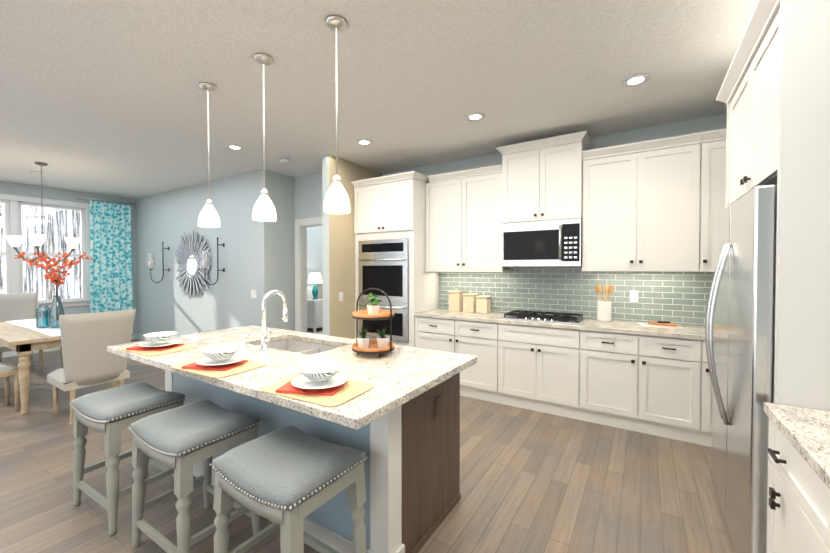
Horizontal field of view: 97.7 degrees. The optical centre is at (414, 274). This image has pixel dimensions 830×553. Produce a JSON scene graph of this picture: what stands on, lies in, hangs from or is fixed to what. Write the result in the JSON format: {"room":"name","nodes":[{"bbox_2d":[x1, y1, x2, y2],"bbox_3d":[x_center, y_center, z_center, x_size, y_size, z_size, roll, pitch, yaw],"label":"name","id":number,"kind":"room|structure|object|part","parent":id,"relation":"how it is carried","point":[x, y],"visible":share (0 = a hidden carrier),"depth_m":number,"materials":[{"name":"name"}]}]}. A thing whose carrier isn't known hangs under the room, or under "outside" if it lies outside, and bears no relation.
{"room":"kitchen and dining room","nodes":[
{"label":"kitchen and dining room","id":0,"kind":"room"},
{"bbox_2d":[0,181,136,333],"bbox_3d":[-7.330,-0.068,5.180,0.120,2.900,5.620,1,1,32],"label":"wall","id":1,"kind":"structure","parent":0,"point":[18,189],"depth_m":6.76,"materials":[{"name":"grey paint"}]},
{"bbox_2d":[0,193,89,307],"bbox_3d":[-6.965,-0.357,5.691,0.176,1.920,2.980,1,1,32],"label":"window unit","id":2,"kind":"structure","parent":1,"relation":"in","point":[13,225],"depth_m":6.36,"materials":[{"name":"white"}]},
{"bbox_2d":[2,334,136,357],"bbox_3d":[-6.813,1.315,5.895,0.012,0.110,3.840,1,1,32],"label":"baseboard","id":3,"kind":"structure","parent":1,"relation":"attached to","point":[13,353],"depth_m":6.09,"materials":[{"name":"white wood"}]},
{"bbox_2d":[77,196,136,205],"bbox_3d":[-5.983,-1.425,7.051,0.134,0.050,0.920,1,1,32],"label":"curtain rod","id":4,"kind":"object","parent":1,"relation":"attached to","point":[131,204],"visible":0.98,"depth_m":6.97,"materials":[{"name":"silver metal"}]},
{"bbox_2d":[89,200,132,338],"bbox_3d":[-5.923,-0.035,7.084,0.079,2.710,0.680,1,1,32],"label":"panel","id":5,"kind":"object","parent":4,"relation":"hanging from","point":[111,284],"visible":0.81,"depth_m":7.05,"materials":[{"name":"teal fabric"}]},
{"bbox_2d":[136,334,146,340],"bbox_3d":[-3.981,1.307,6.403,4.260,0.110,0.016,1,1,32],"label":"baseboard","id":6,"kind":"structure","parent":1,"relation":"attached to","point":[139,336],"depth_m":7.44,"materials":[{"name":"white"}]},
{"bbox_2d":[136,169,271,335],"bbox_3d":[-3.964,-0.089,6.418,4.250,2.900,0.171,1,1,32],"label":"wall","id":7,"kind":"structure","parent":0,"point":[169,219],"depth_m":6.12,"materials":[{"name":"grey paint"}]},
{"bbox_2d":[146,242,169,282],"bbox_3d":[-4.692,-0.221,6.621,0.124,0.750,0.361,1,1,32],"label":"sconce","id":8,"kind":"object","parent":7,"relation":"attached to","point":[150,264],"visible":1,"depth_m":6.54,"materials":[{"name":"black metal"}]},
{"bbox_3d":[-3.853,-0.181,6.275,1.194,1.197,0.050,1,1,32],"label":"sunburst mirror","id":9,"kind":"part","parent":7,"relation":"part of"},
{"bbox_2d":[200,238,224,284],"bbox_3d":[-3.154,-0.205,5.649,0.124,0.750,0.361,1,1,32],"label":"sconce","id":10,"kind":"object","parent":7,"relation":"attached to","point":[204,264],"visible":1,"depth_m":5.58,"materials":[{"name":"black metal"}]},
{"bbox_2d":[251,290,255,297],"bbox_3d":[-2.400,0.288,5.389,0.120,0.118,0.010,1,1,32],"label":"light switch","id":11,"kind":"object","parent":7,"relation":"attached to","point":[253,293],"visible":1,"depth_m":5.38,"materials":[{"name":"white plastic"}]},
{"bbox_2d":[271,171,294,330],"bbox_3d":[-2.028,-0.075,5.617,0.120,2.900,0.540,1,1,32],"label":"wall","id":12,"kind":"structure","parent":0,"point":[282,245],"depth_m":5.52,"materials":[{"name":"grey paint"}]},
{"bbox_2d":[294,172,321,331],"bbox_3d":[-1.362,-0.073,5.445,1.190,2.900,0.120,1,1,32],"label":"wall","id":13,"kind":"structure","parent":0,"point":[307,195],"depth_m":5.53,"materials":[{"name":"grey paint"}]},
{"bbox_2d":[295,217,321,332],"bbox_3d":[-1.405,0.262,5.466,1.040,2.230,0.140,1,1,32],"label":"door frame","id":14,"kind":"structure","parent":13,"relation":"attached to","point":[301,225],"depth_m":5.66,"materials":[{"name":"white wood"}]},
{"bbox_2d":[307,226,321,328],"bbox_3d":[-2.570,-0.128,8.785,0.120,2.900,4.240,1,1,32],"label":"wall","id":15,"kind":"structure","parent":0,"point":[314,249],"depth_m":8.82,"materials":[{"name":"grey paint"}]},
{"bbox_2d":[322,154,382,338],"bbox_3d":[0.147,-0.092,6.609,0.120,2.900,4.780,1,1,32],"label":"wall","id":16,"kind":"structure","parent":0,"point":[338,253],"depth_m":4.71,"materials":[{"name":"beige paint"}]},
{"bbox_2d":[339,292,342,300],"bbox_3d":[-0.966,0.289,4.727,0.010,0.118,0.075,1,1,32],"label":"light switch","id":17,"kind":"object","parent":16,"relation":"attached to","point":[340,296],"visible":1,"depth_m":4.72,"materials":[{"name":"white plastic"}]},
{"bbox_2d":[0,339,734,552],"bbox_3d":[-2.772,1.468,2.984,10.200,0.100,6.970,1,1,32],"label":"floor","id":18,"kind":"structure","parent":0,"point":[531,481],"depth_m":2.38,"materials":[{"name":"brown wood"}]},
{"bbox_2d":[0,363,19,411],"bbox_3d":[-4.394,0.932,3.610,0.460,0.958,0.567,1,1,32],"label":"chair","id":19,"kind":"object","parent":18,"relation":"on","point":[7,370],"visible":0.98,"depth_m":3.71,"materials":[{"name":"brown wood"}]},
{"bbox_2d":[0,293,42,369],"bbox_3d":[-5.790,0.837,5.252,0.675,1.092,0.571,1,1,32],"label":"chair","id":20,"kind":"object","parent":18,"relation":"on","point":[18,306],"visible":0.44,"depth_m":5.41,"materials":[{"name":"beige fabric"}]},
{"bbox_2d":[0,322,116,414],"bbox_3d":[-4.511,1.014,4.447,2.050,0.760,0.960,1,1,32],"label":"dining table","id":21,"kind":"object","parent":18,"relation":"on","point":[23,342],"visible":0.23,"depth_m":3.67,"materials":[{"name":"brown wood"}]},
{"bbox_2d":[5,319,60,336],"bbox_3d":[-4.511,0.631,4.441,2.050,0.003,0.360,1,1,32],"label":"table runner","id":22,"kind":"object","parent":21,"relation":"on","point":[30,324],"visible":0.43,"depth_m":4.31,"materials":[{"name":"white fabric"}]},
{"bbox_2d":[36,305,45,327],"bbox_3d":[-4.412,0.500,4.305,0.132,0.260,0.130,1,1,32],"label":"vase","id":23,"kind":"object","parent":22,"relation":"on","point":[41,310],"depth_m":4.25,"materials":[{"name":"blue glass"}]},
{"bbox_2d":[46,295,64,327],"bbox_3d":[-4.234,0.441,4.286,0.140,0.380,0.138,1,1,32],"label":"vase","id":24,"kind":"object","parent":22,"relation":"on","point":[46,316],"depth_m":4.25,"materials":[{"name":"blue glass"}]},
{"bbox_2d":[14,251,92,295],"bbox_3d":[-4.272,0.170,4.347,0.870,0.900,0.653,1,1,32],"label":"branches","id":25,"kind":"object","parent":24,"relation":"in","point":[52,276],"visible":0.98,"depth_m":4.29,"materials":[{"name":"orange"}]},
{"bbox_2d":[47,309,135,423],"bbox_3d":[-3.274,0.883,3.664,0.675,1.052,0.571,1,1,32],"label":"chair","id":26,"kind":"object","parent":18,"relation":"on","point":[87,339],"visible":0.83,"depth_m":3.47,"materials":[{"name":"beige fabric"}]},
{"bbox_2d":[70,382,185,535],"bbox_3d":[-1.792,1.089,2.282,0.551,0.684,0.439,1,1,32],"label":"counter stool","id":27,"kind":"object","parent":18,"relation":"on","point":[111,413],"visible":0.92,"depth_m":2.16,"materials":[{"name":"grey paint"}]},
{"bbox_2d":[70,382,185,423],"bbox_3d":[-1.792,0.795,2.277,0.538,0.096,0.439,1,1,32],"label":"cushion","id":28,"kind":"object","parent":27,"relation":"on","point":[129,403],"depth_m":2.18,"materials":[{"name":"grey leather"}]},
{"bbox_2d":[128,400,260,552],"bbox_3d":[-1.162,1.095,1.931,0.539,0.684,0.422,1,1,32],"label":"counter stool","id":29,"kind":"object","parent":18,"relation":"on","point":[181,441],"visible":0.92,"depth_m":1.83,"materials":[{"name":"grey paint"}]},
{"bbox_2d":[128,400,260,456],"bbox_3d":[-1.162,0.801,1.927,0.525,0.096,0.422,1,1,32],"label":"cushion","id":30,"kind":"object","parent":29,"relation":"on","point":[203,428],"depth_m":1.83,"materials":[{"name":"grey leather"}]},
{"bbox_2d":[210,425,367,552],"bbox_3d":[-0.537,1.101,1.572,0.545,0.684,0.431,1,1,32],"label":"counter stool","id":31,"kind":"object","parent":18,"relation":"on","point":[286,480],"visible":1,"depth_m":1.50,"materials":[{"name":"grey paint"}]},
{"bbox_2d":[210,425,367,511],"bbox_3d":[-0.537,0.807,1.568,0.532,0.096,0.431,1,1,32],"label":"cushion","id":32,"kind":"object","parent":31,"relation":"on","point":[287,468],"depth_m":1.47,"materials":[{"name":"grey leather"}]},
{"bbox_2d":[165,370,460,552],"bbox_3d":[-0.820,0.987,2.546,2.156,0.878,0.783,1,1,32],"label":"kitchen island","id":33,"kind":"object","parent":18,"relation":"on","point":[411,448],"visible":0.33,"depth_m":1.89,"materials":[{"name":"blue"}]},
{"bbox_2d":[107,325,476,429],"bbox_3d":[-0.890,0.528,2.409,2.320,0.040,1.125,1,1,32],"label":"island countertop","id":34,"kind":"structure","parent":33,"relation":"on","point":[398,375],"depth_m":2.02,"materials":[{"name":"stone"}]},
{"bbox_2d":[118,343,198,355],"bbox_3d":[-1.753,0.503,2.484,0.450,0.004,0.310,1,1,28],"label":"placemat","id":35,"kind":"object","parent":34,"relation":"on","point":[171,350],"visible":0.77,"depth_m":2.39,"materials":[{"name":"beige fabric"}]},
{"bbox_2d":[126,344,183,350],"bbox_3d":[-1.775,0.494,2.486,0.260,0.011,0.200,0,1,8],"label":"napkin","id":36,"kind":"object","parent":35,"relation":"on","point":[152,348],"visible":0.46,"depth_m":2.42,"materials":[{"name":"red fabric"}]},
{"bbox_2d":[137,339,182,346],"bbox_3d":[-1.742,0.476,2.482,0.256,0.021,0.256,1,1,32],"label":"plate","id":37,"kind":"object","parent":36,"relation":"on","point":[151,344],"visible":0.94,"depth_m":2.48,"materials":[{"name":"white ceramic"}]},
{"bbox_2d":[143,331,177,342],"bbox_3d":[-1.742,0.435,2.482,0.196,0.058,0.196,1,1,32],"label":"bowl","id":38,"kind":"object","parent":37,"relation":"on","point":[161,337],"visible":1,"depth_m":2.45,"materials":[{"name":"white ceramic"}]},
{"bbox_2d":[172,359,266,377],"bbox_3d":[-1.093,0.510,2.032,0.450,0.004,0.310,1,1,29],"label":"placemat","id":39,"kind":"object","parent":34,"relation":"on","point":[247,366],"visible":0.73,"depth_m":1.94,"materials":[{"name":"beige fabric"}]},
{"bbox_2d":[182,360,247,370],"bbox_3d":[-1.115,0.501,2.034,0.260,0.011,0.200,0,1,9],"label":"napkin","id":40,"kind":"object","parent":39,"relation":"on","point":[194,365],"visible":0.5,"depth_m":1.96,"materials":[{"name":"red fabric"}]},
{"bbox_2d":[195,354,246,365],"bbox_3d":[-1.082,0.484,2.030,0.256,0.021,0.256,1,1,32],"label":"plate","id":41,"kind":"object","parent":40,"relation":"on","point":[210,361],"visible":0.83,"depth_m":2.03,"materials":[{"name":"white ceramic"}]},
{"bbox_2d":[201,345,240,360],"bbox_3d":[-1.082,0.443,2.029,0.196,0.058,0.196,1,1,32],"label":"bowl","id":42,"kind":"object","parent":41,"relation":"on","point":[221,352],"visible":1,"depth_m":2.01,"materials":[{"name":"white ceramic"}]},
{"bbox_2d":[241,335,249,347],"bbox_3d":[-1.177,0.462,2.515,0.044,0.085,0.072,1,1,32],"label":"soap dispenser","id":43,"kind":"object","parent":34,"relation":"on","point":[243,343],"visible":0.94,"depth_m":2.50,"materials":[{"name":"silver metal"}]},
{"bbox_2d":[260,290,287,350],"bbox_3d":[-0.949,0.305,2.488,0.108,0.399,0.217,1,1,32],"label":"gooseneck faucet","id":44,"kind":"object","parent":34,"relation":"on","point":[264,340],"visible":1,"depth_m":2.43,"materials":[{"name":"silver metal"}]},
{"bbox_2d":[258,339,338,354],"bbox_3d":[-0.864,0.655,2.658,0.744,0.218,0.424,1,1,32],"label":"double-bowl sink","id":45,"kind":"object","parent":34,"relation":"in","point":[301,347],"visible":0.02,"depth_m":2.91,"materials":[{"name":"silver metal"}]},
{"bbox_2d":[260,374,374,406],"bbox_3d":[-0.443,0.517,1.657,0.450,0.004,0.310,1,1,28],"label":"placemat","id":46,"kind":"object","parent":34,"relation":"on","point":[348,390],"visible":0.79,"depth_m":1.56,"materials":[{"name":"beige fabric"}]},
{"bbox_2d":[275,377,347,395],"bbox_3d":[-0.465,0.508,1.659,0.260,0.011,0.200,0,1,8],"label":"napkin","id":47,"kind":"object","parent":46,"relation":"on","point":[288,387],"visible":0.54,"depth_m":1.59,"materials":[{"name":"red fabric"}]},
{"bbox_2d":[291,372,348,388],"bbox_3d":[-0.431,0.490,1.655,0.256,0.021,0.256,1,1,32],"label":"plate","id":48,"kind":"object","parent":47,"relation":"on","point":[304,382],"visible":0.79,"depth_m":1.64,"materials":[{"name":"white ceramic"}]},
{"bbox_2d":[298,361,341,381],"bbox_3d":[-0.431,0.449,1.654,0.196,0.058,0.196,1,1,32],"label":"bowl","id":49,"kind":"object","parent":48,"relation":"on","point":[319,371],"visible":1,"depth_m":1.68,"materials":[{"name":"white ceramic"}]},
{"bbox_2d":[352,288,394,357],"bbox_3d":[-0.265,0.296,2.309,0.286,0.423,0.270,1,1,32],"label":"tray stand","id":50,"kind":"object","parent":34,"relation":"on","point":[372,348],"visible":0.9,"depth_m":2.23,"materials":[{"name":"brown wood"}]},
{"bbox_2d":[357,326,370,347],"bbox_3d":[-0.330,0.394,2.305,0.108,0.140,0.118,1,1,32],"label":"potted plant","id":51,"kind":"object","parent":50,"relation":"on","point":[363,339],"visible":1,"depth_m":2.28,"materials":[{"name":"green plant"}]},
{"bbox_2d":[365,293,381,313],"bbox_3d":[-0.261,0.187,2.311,0.112,0.144,0.100,1,1,32],"label":"potted plant","id":52,"kind":"object","parent":50,"relation":"on","point":[373,306],"visible":0.92,"depth_m":2.28,"materials":[{"name":"white ceramic"}]},
{"bbox_2d":[376,327,389,347],"bbox_3d":[-0.212,0.398,2.302,0.103,0.133,0.135,1,1,32],"label":"potted plant","id":53,"kind":"object","parent":50,"relation":"on","point":[382,340],"visible":0.96,"depth_m":2.28,"materials":[{"name":"green plant"}]},
{"bbox_2d":[428,354,451,359],"bbox_3d":[0.152,0.508,2.233,0.130,0.002,0.090,1,1,32],"label":"card","id":54,"kind":"object","parent":34,"relation":"on","point":[437,356],"visible":1,"depth_m":2.24,"materials":[{"name":"white paper"}]},
{"bbox_2d":[351,171,438,347],"bbox_3d":[-0.243,0.069,4.923,0.998,2.635,0.708,1,1,32],"label":"tall cabinet","id":55,"kind":"object","parent":18,"relation":"on","point":[392,206],"visible":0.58,"depth_m":4.61,"materials":[{"name":"white wood"}]},
{"bbox_2d":[358,239,408,342],"bbox_3d":[-0.281,0.196,4.911,0.788,1.290,0.672,1,1,32],"label":"double wall oven","id":56,"kind":"object","parent":55,"relation":"in","point":[384,266],"visible":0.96,"depth_m":4.63,"materials":[{"name":"silver metal"}]},
{"bbox_2d":[415,316,502,403],"bbox_3d":[0.637,0.955,4.435,1.120,0.878,0.618,1,1,32],"label":"base cabinet","id":57,"kind":"object","parent":18,"relation":"on","point":[483,380],"depth_m":4.07,"materials":[{"name":"white wood"}]},
{"bbox_2d":[414,308,704,339],"bbox_3d":[1.610,0.505,3.804,3.433,0.040,0.633,1,1,32],"label":"countertop","id":58,"kind":"structure","parent":57,"relation":"on","point":[695,332],"depth_m":3.54,"materials":[{"name":"stone"}]},
{"bbox_2d":[448,288,463,311],"bbox_3d":[0.529,0.321,4.635,0.158,0.296,0.158,1,1,32],"label":"canister","id":59,"kind":"object","parent":58,"relation":"on","point":[455,300],"visible":0.9,"depth_m":4.57,"materials":[{"name":"ceramic"}]},
{"bbox_2d":[462,290,477,312],"bbox_3d":[0.697,0.335,4.554,0.153,0.271,0.153,1,1,32],"label":"canister","id":60,"kind":"object","parent":58,"relation":"on","point":[469,301],"visible":0.94,"depth_m":4.50,"materials":[{"name":"ceramic"}]},
{"bbox_2d":[476,293,490,313],"bbox_3d":[0.838,0.349,4.441,0.148,0.246,0.148,1,1,32],"label":"canister","id":61,"kind":"object","parent":58,"relation":"on","point":[483,304],"visible":0.98,"depth_m":4.39,"materials":[{"name":"ceramic"}]},
{"bbox_2d":[502,310,584,323],"bbox_3d":[1.393,0.452,3.934,0.770,0.058,0.463,1,1,32],"label":"gas cooktop","id":62,"kind":"object","parent":58,"relation":"in","point":[557,317],"visible":1,"depth_m":3.83,"materials":[{"name":"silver metal"}]},
{"bbox_2d":[597,301,611,321],"bbox_3d":[1.961,0.381,3.756,0.140,0.205,0.140,1,1,32],"label":"utensil crock","id":63,"kind":"object","parent":58,"relation":"on","point":[604,311],"visible":0.98,"depth_m":3.70,"materials":[{"name":"white ceramic"}]},
{"bbox_2d":[595,284,613,301],"bbox_3d":[1.963,0.281,3.757,0.170,0.359,0.155,1,1,32],"label":"wooden spoons","id":64,"kind":"object","parent":63,"relation":"in","point":[607,289],"visible":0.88,"depth_m":3.77,"materials":[{"name":"brown wood"}]},
{"bbox_2d":[636,321,683,328],"bbox_3d":[2.316,0.466,3.442,0.340,0.047,0.206,0,1,20],"label":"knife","id":65,"kind":"object","parent":58,"relation":"on","point":[664,324],"visible":1,"depth_m":3.39,"materials":[{"name":"white ceramic"}]},
{"bbox_2d":[503,324,586,420],"bbox_3d":[1.399,0.963,3.954,0.938,0.878,0.618,1,1,32],"label":"base cabinet","id":66,"kind":"object","parent":18,"relation":"on","point":[545,368],"depth_m":3.65,"materials":[{"name":"white wood"}]},
{"bbox_2d":[587,331,711,446],"bbox_3d":[2.130,0.971,3.492,1.048,0.878,0.618,1,1,32],"label":"base cabinet","id":67,"kind":"object","parent":18,"relation":"on","point":[657,386],"depth_m":3.18,"materials":[{"name":"white wood"}]},
{"bbox_2d":[705,184,776,552],"bbox_3d":[1.955,0.521,1.855,0.731,1.808,1.045,1,1,32],"label":"refrigerator","id":68,"kind":"object","parent":18,"relation":"on","point":[740,332],"visible":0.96,"depth_m":1.68,"materials":[{"name":"grey metal"}]},
{"bbox_2d":[766,418,817,552],"bbox_3d":[1.525,1.012,1.037,0.617,0.878,0.684,1,1,32],"label":"base cabinet","id":69,"kind":"object","parent":18,"relation":"on","point":[798,506],"depth_m":1.29,"materials":[{"name":"white wood"}]},
{"bbox_2d":[764,402,829,488],"bbox_3d":[1.164,0.560,0.472,0.632,0.040,2.012,1,1,32],"label":"countertop","id":70,"kind":"structure","parent":69,"relation":"on","point":[805,432],"depth_m":1.23,"materials":[{"name":"stone"}]},
{"bbox_2d":[814,476,829,552],"bbox_3d":[1.211,1.020,0.540,0.617,0.878,0.748,1,1,32],"label":"base cabinet","id":71,"kind":"object","parent":18,"relation":"on","point":[821,504],"depth_m":1.04,"materials":[{"name":"white wood"}]},
{"bbox_2d":[0,0,757,198],"bbox_3d":[-1.792,-1.557,4.486,10.200,0.100,10.640,1,1,32],"label":"ceiling","id":72,"kind":"structure","parent":0,"point":[105,97],"depth_m":2.76,"materials":[{"name":"white paint"}]},
{"bbox_2d":[31,170,44,174],"bbox_3d":[-5.587,-1.505,5.369,0.150,0.030,0.150,1,1,32],"label":"smoke detector","id":73,"kind":"object","parent":72,"relation":"attached to","point":[36,172],"visible":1,"depth_m":5.33,"materials":[{"name":"white plastic"}]},
{"bbox_2d":[6,162,79,261],"bbox_3d":[-5.037,-0.843,4.981,0.731,1.342,0.705,1,1,32],"label":"dining chandelier","id":74,"kind":"object","parent":72,"relation":"hanging from","point":[36,240],"visible":0.9,"depth_m":4.91,"materials":[{"name":"white glass"}]},
{"bbox_2d":[198,82,219,226],"bbox_3d":[-1.624,-0.929,2.852,0.154,1.098,0.154,1,1,32],"label":"pendant light","id":75,"kind":"object","parent":72,"relation":"hanging from","point":[208,216],"visible":1,"depth_m":2.83,"materials":[{"name":"white glass"}]},
{"bbox_2d":[226,144,242,149],"bbox_3d":[-2.120,-1.496,4.268,0.180,0.012,0.180,1,1,32],"label":"recessed light","id":76,"kind":"object","parent":72,"relation":"in","point":[233,147],"visible":0.94,"depth_m":4.26,"materials":[{"name":"white"}]},
{"bbox_2d":[252,53,275,220],"bbox_3d":[-1.032,-0.923,2.478,0.154,1.098,0.154,1,1,32],"label":"pendant light","id":77,"kind":"object","parent":72,"relation":"hanging from","point":[264,209],"visible":1,"depth_m":2.45,"materials":[{"name":"white glass"}]},
{"bbox_2d":[280,159,289,163],"bbox_3d":[-1.717,-1.494,4.794,0.132,0.034,0.132,1,1,32],"label":"smoke detector","id":78,"kind":"object","parent":72,"relation":"attached to","point":[285,161],"visible":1,"depth_m":4.75,"materials":[{"name":"white plastic"}]},
{"bbox_2d":[323,15,349,213],"bbox_3d":[-0.457,-0.917,2.115,0.154,1.098,0.154,1,1,32],"label":"pendant light","id":79,"kind":"object","parent":72,"relation":"hanging from","point":[336,200],"visible":1,"depth_m":2.08,"materials":[{"name":"white glass"}]},
{"bbox_2d":[356,139,371,144],"bbox_3d":[-0.573,-1.493,4.095,0.180,0.012,0.180,1,1,32],"label":"recessed light","id":80,"kind":"object","parent":72,"relation":"in","point":[364,142],"visible":0.96,"depth_m":4.09,"materials":[{"name":"white"}]},
{"bbox_2d":[466,112,484,120],"bbox_3d":[0.567,-1.482,3.410,0.180,0.012,0.180,1,1,32],"label":"recessed light","id":81,"kind":"object","parent":72,"relation":"in","point":[476,116],"visible":0.94,"depth_m":3.40,"materials":[{"name":"white"}]},
{"bbox_2d":[622,73,649,86],"bbox_3d":[1.674,-1.471,2.747,0.180,0.012,0.180,1,1,32],"label":"recessed light","id":82,"kind":"object","parent":72,"relation":"in","point":[636,79],"visible":0.98,"depth_m":2.74,"materials":[{"name":"white plastic"}]},
{"bbox_2d":[383,113,726,325],"bbox_3d":[1.407,-0.055,4.371,4.640,2.900,0.120,1,1,32],"label":"wall","id":83,"kind":"structure","parent":0,"point":[704,124],"depth_m":3.78,"materials":[{"name":"grey paint"}]},
{"bbox_2d":[425,164,511,271],"bbox_3d":[0.648,-0.637,4.519,1.022,1.210,0.418,1,1,32],"label":"upper cabinet","id":84,"kind":"object","parent":83,"relation":"attached to","point":[463,233],"visible":0.94,"depth_m":4.36,"materials":[{"name":"white wood"}]},
{"bbox_2d":[496,131,591,223],"bbox_3d":[1.419,-0.996,4.003,0.921,0.845,0.458,1,1,32],"label":"upper cabinet","id":85,"kind":"object","parent":83,"relation":"attached to","point":[542,179],"visible":0.98,"depth_m":3.83,"materials":[{"name":"white wood"}]},
{"bbox_2d":[502,218,581,266],"bbox_3d":[1.417,-0.328,4.011,0.817,0.486,0.462,1,1,32],"label":"over-the-range microwave","id":86,"kind":"object","parent":85,"relation":"attached to","point":[552,243],"visible":0.98,"depth_m":3.84,"materials":[{"name":"silver metal"}]},
{"bbox_2d":[438,267,713,325],"bbox_3d":[1.777,0.196,4.062,3.433,0.566,0.010,1,1,32],"label":"tile backsplash","id":87,"kind":"structure","parent":83,"relation":"attached to","point":[679,297],"depth_m":3.98,"materials":[{"name":"tile"}]},
{"bbox_2d":[630,290,637,301],"bbox_3d":[2.261,0.226,3.743,0.075,0.118,0.010,1,1,32],"label":"outlet","id":88,"kind":"object","parent":87,"relation":"attached to","point":[633,296],"visible":1,"depth_m":3.74,"materials":[{"name":"white plastic"}]},
{"bbox_2d":[582,132,701,271],"bbox_3d":[2.178,-0.631,3.554,0.945,1.200,0.418,1,1,32],"label":"upper cabinet","id":89,"kind":"object","parent":83,"relation":"attached to","point":[641,207],"visible":0.98,"depth_m":3.39,"materials":[{"name":"white wood"}]},
{"bbox_2d":[699,128,726,271],"bbox_3d":[2.720,-0.626,3.212,0.333,1.200,0.418,1,1,32],"label":"upper cabinet","id":90,"kind":"object","parent":83,"relation":"attached to","point":[713,177],"visible":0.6,"depth_m":3.13,"materials":[{"name":"white wood"}]},
{"bbox_2d":[725,0,829,207],"bbox_3d":[2.035,-0.815,1.782,0.582,0.746,1.084,1,1,32],"label":"upper cabinet","id":91,"kind":"object","parent":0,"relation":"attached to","point":[774,94],"depth_m":1.45,"materials":[{"name":"white wood"}]},
{"label":"outside","id":92,"kind":"structure","parent":0,"visible":0},
{"bbox_2d":[0,203,81,299],"bbox_3d":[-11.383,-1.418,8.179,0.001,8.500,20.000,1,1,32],"label":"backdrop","id":93,"kind":"structure","parent":92,"point":[77,294],"depth_m":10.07,"materials":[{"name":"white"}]},
{"bbox_3d":[-0.955,1.383,8.128,3.580,0.100,3.670,1,1,32],"label":"floor","id":94,"kind":"structure","parent":0,"visible":0},
{"bbox_2d":[307,328,322,334],"bbox_3d":[-1.157,1.329,7.918,3.460,0.014,4.238,1,1,32],"label":"carpet floor","id":95,"kind":"structure","parent":94,"relation":"on","point":[319,331],"depth_m":8.35,"materials":[{"name":"beige"}]},
{"bbox_2d":[307,298,322,331],"bbox_3d":[-2.361,0.949,8.530,0.505,0.725,0.440,1,1,32],"label":"nightstand","id":96,"kind":"object","parent":95,"relation":"on","point":[314,314],"visible":0.52,"depth_m":8.29,"materials":[{"name":"white wood"}]},
{"bbox_2d":[308,273,321,298],"bbox_3d":[-2.353,0.275,8.537,0.340,0.620,0.340,1,1,32],"label":"light","id":97,"kind":"object","parent":96,"relation":"on","point":[315,278],"visible":1,"depth_m":8.44,"materials":[{"name":"teal fabric"}]},
{"bbox_2d":[316,273,322,327],"bbox_3d":[-1.086,0.635,9.050,2.100,1.335,1.720,1,1,32],"label":"frame","id":98,"kind":"object","parent":95,"relation":"on","point":[320,290],"visible":0.02,"depth_m":8.93,"materials":[{"name":"wood"}]}
]}

